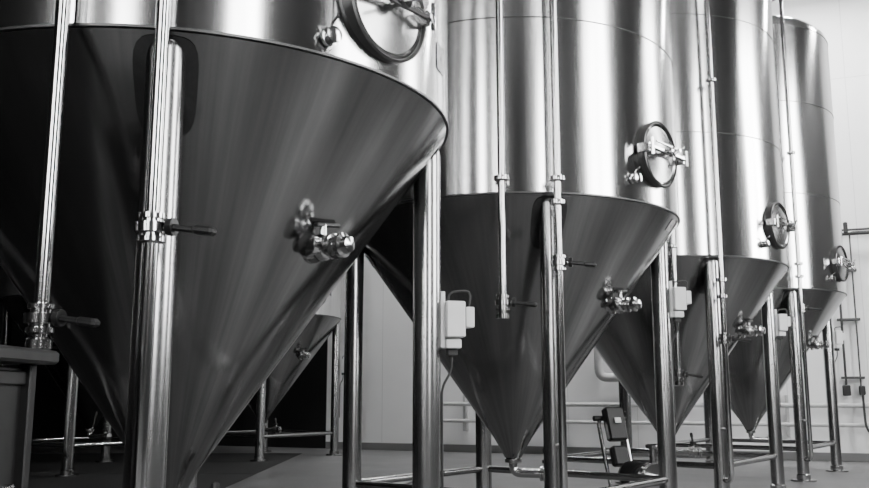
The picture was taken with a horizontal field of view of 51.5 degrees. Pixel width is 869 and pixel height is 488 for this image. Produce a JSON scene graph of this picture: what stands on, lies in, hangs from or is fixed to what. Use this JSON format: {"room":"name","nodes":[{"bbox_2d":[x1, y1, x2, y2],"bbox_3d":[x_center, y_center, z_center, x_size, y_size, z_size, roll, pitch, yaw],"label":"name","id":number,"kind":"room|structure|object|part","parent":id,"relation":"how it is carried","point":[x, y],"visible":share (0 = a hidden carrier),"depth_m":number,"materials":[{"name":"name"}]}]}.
{"room":"brewery","nodes":[
{"label":"brewery","id":0,"kind":"room"},
{"bbox_2d":[0,265,327,447],"bbox_3d":[-6.442,0.031,19.955,8.812,8.580,3.711,0,-10,0],"label":"wall","id":1,"kind":"structure","parent":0,"point":[303,407],"depth_m":17.92,"materials":[{"name":"black paint"}]},
{"bbox_2d":[31,442,868,487],"bbox_3d":[-4.925,2.157,6.077,22.750,0.195,23.920,-4,-10,22],"label":"floor","id":2,"kind":"structure","parent":0,"point":[312,468],"depth_m":12.35,"materials":[{"name":"concrete"}]},
{"bbox_2d":[0,345,58,487],"bbox_3d":[-1.430,0.845,2.310,0.702,1.150,0.390,0,-10,0],"label":"base cabinet","id":3,"kind":"object","parent":2,"relation":"on","point":[17,383],"visible":1,"depth_m":2.48,"materials":[{"name":"grey metal"}]},
{"bbox_3d":[-1.146,0.643,2.344,0.035,0.021,0.174,0,-9,0],"label":"handle","id":4,"kind":"part","parent":3,"relation":"part of","materials":[{"name":"metal"}]},
{"bbox_3d":[-1.430,0.800,2.318,0.546,0.968,0.286,0,-9,0],"label":"panel","id":5,"kind":"part","parent":3,"relation":"part of","materials":[{"name":"metal"}]},
{"bbox_2d":[28,453,301,487],"bbox_3d":[-5.655,2.144,6.601,6.630,0.004,18.928,0,-10,0],"label":"rubber floor mat","id":6,"kind":"object","parent":2,"relation":"on","point":[228,469],"visible":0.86,"depth_m":12.46,"materials":[{"name":"grey rubber"}]},
{"bbox_2d":[0,267,123,476],"bbox_3d":[-4.825,0.065,13.104,2.610,6.251,2.773,7,-12,-37],"label":"tank","id":7,"kind":"object","parent":6,"relation":"on","point":[79,401],"visible":0.19,"depth_m":12.27,"materials":[{"name":"metal"}]},
{"bbox_3d":[-6.082,1.981,12.655,0.286,2.324,0.286,0,-9,0],"label":"leg","id":8,"kind":"part","parent":7,"relation":"part of","materials":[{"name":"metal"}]},
{"bbox_3d":[-4.684,1.813,11.654,0.286,2.324,0.286,0,-9,0],"label":"leg","id":9,"kind":"part","parent":7,"relation":"part of","materials":[{"name":"metal"}]},
{"bbox_3d":[-5.066,2.212,14.034,0.286,2.324,0.286,0,-9,0],"label":"leg","id":10,"kind":"part","parent":7,"relation":"part of","materials":[{"name":"metal"}]},
{"bbox_2d":[224,279,343,461],"bbox_3d":[-2.876,0.494,15.669,2.610,6.251,2.773,7,-12,-37],"label":"tank","id":11,"kind":"object","parent":6,"relation":"on","point":[326,320],"visible":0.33,"depth_m":15.12,"materials":[{"name":"metal"}]},
{"bbox_3d":[-2.734,2.242,14.218,0.286,2.324,0.286,0,-9,0],"label":"leg","id":12,"kind":"part","parent":11,"relation":"part of","materials":[{"name":"metal"}]},
{"bbox_3d":[-3.116,2.641,16.599,0.286,2.324,0.286,0,-9,0],"label":"leg","id":13,"kind":"part","parent":11,"relation":"part of","materials":[{"name":"metal"}]},
{"bbox_3d":[-1.718,2.473,15.597,0.286,2.324,0.286,0,-9,0],"label":"leg","id":14,"kind":"part","parent":11,"relation":"part of","materials":[{"name":"metal"}]},
{"bbox_2d":[0,0,474,487],"bbox_3d":[-1.219,-1.364,4.562,2.663,6.251,2.711,-2,-10,11],"label":"tank","id":15,"kind":"object","parent":2,"relation":"on","point":[185,185],"visible":1,"depth_m":3.59,"materials":[{"name":"metal"}]},
{"bbox_3d":[-0.981,0.384,3.113,0.286,2.324,0.286,0,-9,0],"label":"leg","id":16,"kind":"part","parent":15,"relation":"part of","materials":[{"name":"metal"}]},
{"bbox_3d":[-1.489,0.778,5.471,0.286,2.324,0.286,0,-9,0],"label":"leg","id":17,"kind":"part","parent":15,"relation":"part of","materials":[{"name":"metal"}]},
{"bbox_3d":[-0.991,1.144,4.108,0.069,0.117,0.069,9,-13,-44],"label":"outlet lever","id":18,"kind":"part","parent":15,"relation":"part of","materials":[{"name":"black plastic"}]},
{"bbox_3d":[-0.466,-0.082,3.908,0.029,0.035,0.156,-6,-11,33],"label":"racking lever","id":19,"kind":"part","parent":15,"relation":"part of","materials":[{"name":"black plastic"}]},
{"bbox_3d":[-0.202,-0.983,3.736,0.060,0.476,0.476,-7,-12,37],"label":"manway frame","id":20,"kind":"part","parent":15,"relation":"part of","materials":[{"name":"silver metal"}]},
{"bbox_3d":[-0.199,-0.983,3.733,0.068,0.455,0.455,-7,-12,37],"label":"manway lid","id":21,"kind":"part","parent":15,"relation":"part of","materials":[{"name":"metal"}]},
{"bbox_3d":[-0.040,0.623,4.543,0.286,2.324,0.286,0,-9,0],"label":"leg","id":22,"kind":"part","parent":15,"relation":"part of","materials":[{"name":"metal"}]},
{"bbox_3d":[0.029,-0.863,4.214,0.002,0.130,0.137,-2,-10,14],"label":"data plate","id":23,"kind":"part","parent":15,"relation":"part of","materials":[{"name":"silver metal"}]},
{"bbox_2d":[395,481,634,483],"bbox_3d":[0.356,2.375,8.998,0.882,0.334,3.978,5,-11,-29],"label":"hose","id":24,"kind":"object","parent":2,"relation":"on","point":[404,482],"visible":0.04,"depth_m":10.24,"materials":[{"name":"grey rubber"}]},
{"bbox_2d":[342,0,690,487],"bbox_3d":[0.644,-0.921,7.207,2.610,6.251,2.767,7,-12,-35],"label":"tank","id":25,"kind":"object","parent":2,"relation":"on","point":[559,158],"visible":0.91,"depth_m":6.14,"materials":[{"name":"metal"}]},
{"bbox_3d":[-0.614,0.999,6.789,0.286,2.324,0.286,0,-9,0],"label":"leg","id":26,"kind":"part","parent":25,"relation":"part of","materials":[{"name":"metal"}]},
{"bbox_3d":[0.439,1.225,8.141,0.286,2.324,0.286,0,-9,0],"label":"leg","id":27,"kind":"part","parent":25,"relation":"part of","materials":[{"name":"metal"}]},
{"bbox_3d":[0.757,0.825,5.751,0.286,2.324,0.286,0,-9,0],"label":"leg","id":28,"kind":"part","parent":25,"relation":"part of","materials":[{"name":"metal"}]},
{"bbox_3d":[1.357,0.345,6.533,0.029,0.035,0.156,-7,-12,35],"label":"racking lever","id":29,"kind":"part","parent":25,"relation":"part of","materials":[{"name":"black plastic"}]},
{"bbox_3d":[1.572,-0.627,6.334,0.060,0.476,0.476,-8,-13,41],"label":"manway frame","id":30,"kind":"part","parent":25,"relation":"part of","materials":[{"name":"silver metal"}]},
{"bbox_3d":[1.575,-0.628,6.331,0.068,0.455,0.455,-8,-13,41],"label":"manway lid","id":31,"kind":"part","parent":25,"relation":"part of","materials":[{"name":"metal"}]},
{"bbox_3d":[1.810,1.052,7.103,0.286,2.324,0.286,0,-9,0],"label":"leg","id":32,"kind":"part","parent":25,"relation":"part of","materials":[{"name":"metal"}]},
{"bbox_2d":[592,407,658,487],"bbox_3d":[1.798,1.924,8.036,0.468,0.912,0.910,3,-10,-20],"label":"cart","id":33,"kind":"object","parent":2,"relation":"on","point":[613,418],"visible":0.71,"depth_m":8.28,"materials":[{"name":"metal"}]},
{"bbox_3d":[1.702,1.635,8.353,0.065,0.051,0.026,3,-10,-20],"label":"display panel","id":34,"kind":"part","parent":33,"relation":"part of","materials":[{"name":"white plastic"}]},
{"bbox_2d":[567,0,797,487],"bbox_3d":[2.505,-0.477,9.861,2.610,6.251,2.771,7,-12,-36],"label":"tank","id":35,"kind":"object","parent":2,"relation":"on","point":[730,241],"visible":0.64,"depth_m":8.86,"materials":[{"name":"metal"}]},
{"bbox_3d":[2.276,1.669,10.792,0.286,2.324,0.286,0,-9,0],"label":"leg","id":36,"kind":"part","parent":35,"relation":"part of","materials":[{"name":"metal"}]},
{"bbox_3d":[2.701,2.032,9.416,0.069,0.117,0.069,-9,-13,44],"label":"outlet lever","id":37,"kind":"part","parent":35,"relation":"part of","materials":[{"name":"black plastic"}]},
{"bbox_3d":[2.638,1.270,8.408,0.286,2.324,0.286,0,-9,0],"label":"leg","id":38,"kind":"part","parent":35,"relation":"part of","materials":[{"name":"metal"}]},
{"bbox_3d":[3.666,1.499,9.778,0.286,2.324,0.286,0,-9,0],"label":"leg","id":39,"kind":"part","parent":35,"relation":"part of","materials":[{"name":"metal"}]},
{"bbox_3d":[3.431,-0.183,8.988,0.060,0.476,0.476,-8,-13,41],"label":"manway frame","id":40,"kind":"part","parent":35,"relation":"part of","materials":[{"name":"silver metal"}]},
{"bbox_3d":[3.434,-0.183,8.985,0.068,0.455,0.455,-8,-13,41],"label":"manway lid","id":41,"kind":"part","parent":35,"relation":"part of","materials":[{"name":"metal"}]},
{"bbox_2d":[676,0,855,481],"bbox_3d":[4.301,-0.042,12.463,2.610,6.251,2.773,7,-12,-37],"label":"tank","id":42,"kind":"object","parent":2,"relation":"on","point":[813,287],"visible":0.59,"depth_m":11.56,"materials":[{"name":"metal"}]},
{"bbox_3d":[4.060,2.104,13.393,0.286,2.324,0.286,0,-9,0],"label":"leg","id":43,"kind":"part","parent":42,"relation":"part of","materials":[{"name":"metal"}]},
{"bbox_3d":[4.442,1.706,11.012,0.286,2.324,0.286,0,-9,0],"label":"leg","id":44,"kind":"part","parent":42,"relation":"part of","materials":[{"name":"metal"}]},
{"bbox_3d":[5.458,1.937,12.392,0.286,2.324,0.286,0,-9,0],"label":"leg","id":45,"kind":"part","parent":42,"relation":"part of","materials":[{"name":"metal"}]},
{"bbox_3d":[5.225,0.252,11.591,0.060,0.476,0.476,-8,-13,41],"label":"manway frame","id":46,"kind":"part","parent":42,"relation":"part of","materials":[{"name":"silver metal"}]},
{"bbox_3d":[5.228,0.252,11.588,0.068,0.455,0.455,-8,-13,41],"label":"manway lid","id":47,"kind":"part","parent":42,"relation":"part of","materials":[{"name":"metal"}]},
{"bbox_2d":[326,0,868,452],"bbox_3d":[3.864,-0.656,15.848,12.805,8.580,0.195,-4,-10,22],"label":"wall","id":48,"kind":"structure","parent":0,"point":[387,376],"depth_m":15.06,"materials":[{"name":"white paint"}]},
{"bbox_2d":[326,442,868,461],"bbox_3d":[3.822,3.494,15.048,12.779,0.130,0.026,-4,-10,22],"label":"baseboard","id":49,"kind":"structure","parent":48,"relation":"attached to","point":[817,456],"depth_m":15.80,"materials":[{"name":"grey"}]},
{"bbox_2d":[443,395,868,435],"bbox_3d":[4.600,2.796,14.742,10.270,0.650,0.221,-4,-10,22],"label":"pipe","id":50,"kind":"object","parent":48,"relation":"attached to","point":[465,403],"visible":0.3,"depth_m":15.05,"materials":[{"name":"silver metal"}]},
{"bbox_2d":[594,348,617,381],"bbox_3d":[3.136,2.117,15.406,0.805,1.040,0.156,-4,-10,22],"label":"insulated pipe","id":51,"kind":"object","parent":50,"relation":"attached to","point":[601,375],"visible":0.48,"depth_m":15.45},
{"bbox_2d":[837,222,868,432],"bbox_3d":[6.627,1.327,14.094,1.097,3.399,0.323,-6,-11,32],"label":"pipe","id":52,"kind":"object","parent":48,"relation":"attached to","point":[846,389],"visible":0.79,"depth_m":14.14,"materials":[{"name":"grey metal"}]}
]}

